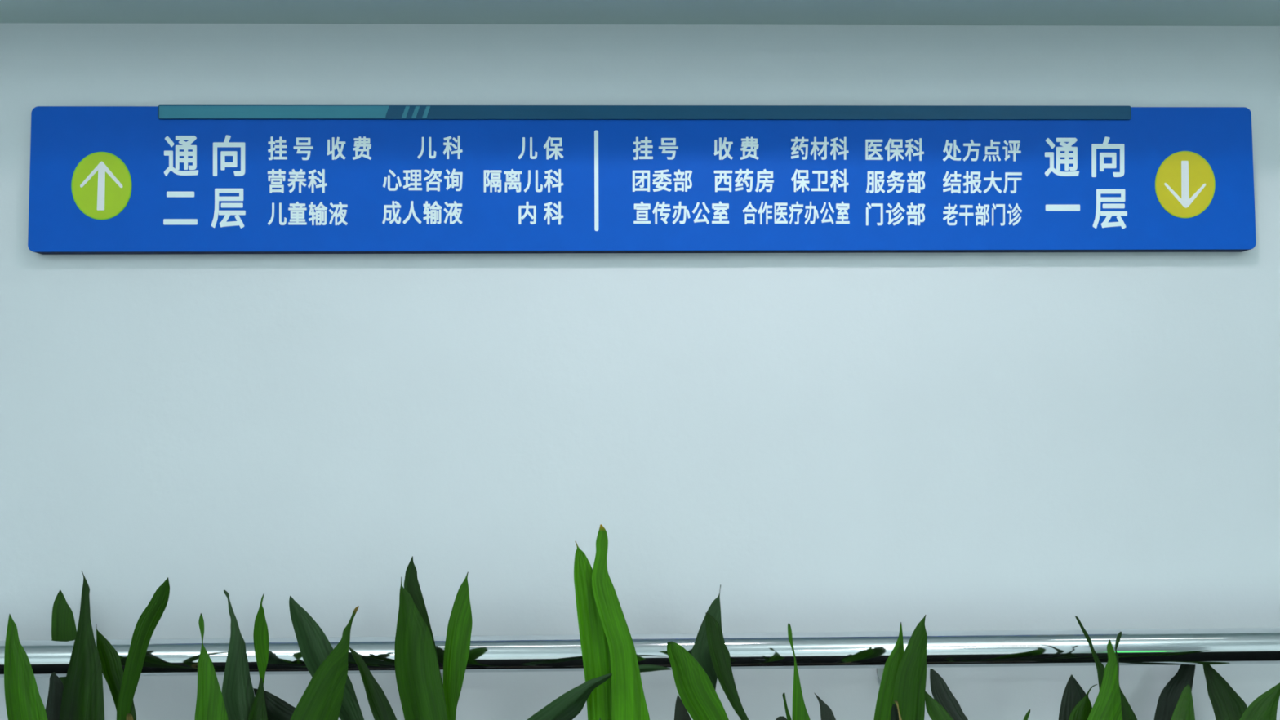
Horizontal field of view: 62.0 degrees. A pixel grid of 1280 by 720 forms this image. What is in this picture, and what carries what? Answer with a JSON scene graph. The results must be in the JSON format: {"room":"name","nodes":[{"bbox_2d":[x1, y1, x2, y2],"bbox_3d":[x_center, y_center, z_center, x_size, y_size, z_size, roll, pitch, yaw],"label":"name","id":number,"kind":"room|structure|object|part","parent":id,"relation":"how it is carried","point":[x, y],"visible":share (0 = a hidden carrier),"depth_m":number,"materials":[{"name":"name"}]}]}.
{"room":"hospital lobby","nodes":[
{"label":"hospital lobby","id":0,"kind":"room"},
{"bbox_2d":[0,22,1279,719],"bbox_3d":[0.018,0.188,2.063,8.000,2.950,0.120,0,-3,-1],"label":"wall","id":1,"kind":"structure","parent":0,"point":[961,441],"depth_m":2.01,"materials":[{"name":"paint"}]},
{"bbox_2d":[0,627,1279,682],"bbox_3d":[0.013,0.540,1.892,3.803,0.131,0.181,0,-3,-1],"label":"handrail","id":2,"kind":"object","parent":1,"relation":"attached to","point":[1228,646],"visible":0.59,"depth_m":1.82,"materials":[{"name":"grey metal"}]},
{"bbox_3d":[0.469,0.579,1.986,0.056,0.056,0.008,0,-3,-1],"label":"wall plate","id":3,"kind":"part","parent":2,"relation":"part of","materials":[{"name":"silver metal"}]},
{"bbox_2d":[27,105,1256,254],"bbox_3d":[0.017,-0.341,2.014,2.300,0.275,0.035,0,-3,-1],"label":"sign","id":4,"kind":"object","parent":1,"relation":"attached to","point":[160,179],"visible":1,"depth_m":2.00,"materials":[{"name":"blue plastic"}]},
{"bbox_2d":[0,0,1279,26],"bbox_3d":[0.017,-0.976,1.884,8.000,0.644,0.365,0,-3,-1],"label":"ceiling","id":5,"kind":"structure","parent":0,"point":[807,12],"depth_m":1.98,"materials":[{"name":"paint"}]},
{"bbox_3d":[0.056,1.631,0.531,8.000,0.100,3.020,0,-3,-1],"label":"floor","id":6,"kind":"structure","parent":0,"visible":0},
{"bbox_2d":[4,570,169,719],"bbox_3d":[-0.933,0.993,1.691,0.376,1.311,0.186,-3,-4,41],"label":"potted plant","id":7,"kind":"object","parent":6,"relation":"on","point":[79,695],"visible":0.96,"depth_m":1.67,"materials":[{"name":"green plant"}]},
{"bbox_2d":[194,590,295,719],"bbox_3d":[-0.629,1.007,1.655,0.156,1.276,0.186,-3,-4,41],"label":"potted plant","id":8,"kind":"object","parent":6,"relation":"on","point":[237,700],"visible":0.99,"depth_m":1.69,"materials":[{"name":"green plant"}]},
{"bbox_2d":[288,595,396,719],"bbox_3d":[-0.460,1.010,1.648,0.171,1.267,0.155,1,-3,-19],"label":"potted plant","id":9,"kind":"object","parent":6,"relation":"on","point":[330,694],"visible":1,"depth_m":1.70,"materials":[{"name":"green plant"}]},
{"bbox_2d":[394,555,472,719],"bbox_3d":[-0.290,0.981,1.652,0.200,1.324,0.162,0,-3,-1],"label":"potted plant","id":10,"kind":"object","parent":6,"relation":"on","point":[423,693],"visible":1,"depth_m":1.67,"materials":[{"name":"green plant"}]},
{"bbox_2d":[527,524,671,719],"bbox_3d":[-0.076,0.952,1.658,0.269,1.382,0.161,0,-3,-1],"label":"potted plant","id":11,"kind":"object","parent":6,"relation":"on","point":[612,689],"visible":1,"depth_m":1.69,"materials":[{"name":"green plant"}]},
{"bbox_2d":[666,584,748,719],"bbox_3d":[0.107,1.007,1.659,0.156,1.270,0.156,-3,-4,44],"label":"potted plant","id":12,"kind":"object","parent":6,"relation":"on","point":[696,674],"visible":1,"depth_m":1.70,"materials":[{"name":"green plant"}]},
{"bbox_2d":[775,623,835,719],"bbox_3d":[0.281,1.031,1.661,0.155,1.220,0.155,-1,-3,4],"label":"potted plant","id":13,"kind":"object","parent":6,"relation":"on","point":[799,710],"visible":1,"depth_m":1.70,"materials":[{"name":"green plant"}]},
{"bbox_2d":[873,614,968,719],"bbox_3d":[0.461,1.022,1.665,0.167,1.237,0.156,0,-3,-1],"label":"potted plant","id":14,"kind":"object","parent":6,"relation":"on","point":[902,695],"visible":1,"depth_m":1.69,"materials":[{"name":"green plant"}]},
{"bbox_2d":[1023,615,1137,719],"bbox_3d":[0.705,1.028,1.674,0.192,1.222,0.156,-1,-3,12],"label":"potted plant","id":15,"kind":"object","parent":6,"relation":"on","point":[1110,704],"visible":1,"depth_m":1.70,"materials":[{"name":"green plant"}]},
{"bbox_2d":[1154,664,1279,719],"bbox_3d":[0.955,1.076,1.738,0.205,1.132,0.330,-2,-4,26],"label":"potted plant","id":16,"kind":"object","parent":6,"relation":"on","point":[1175,702],"visible":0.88,"depth_m":1.89,"materials":[{"name":"green plant"}]}
]}

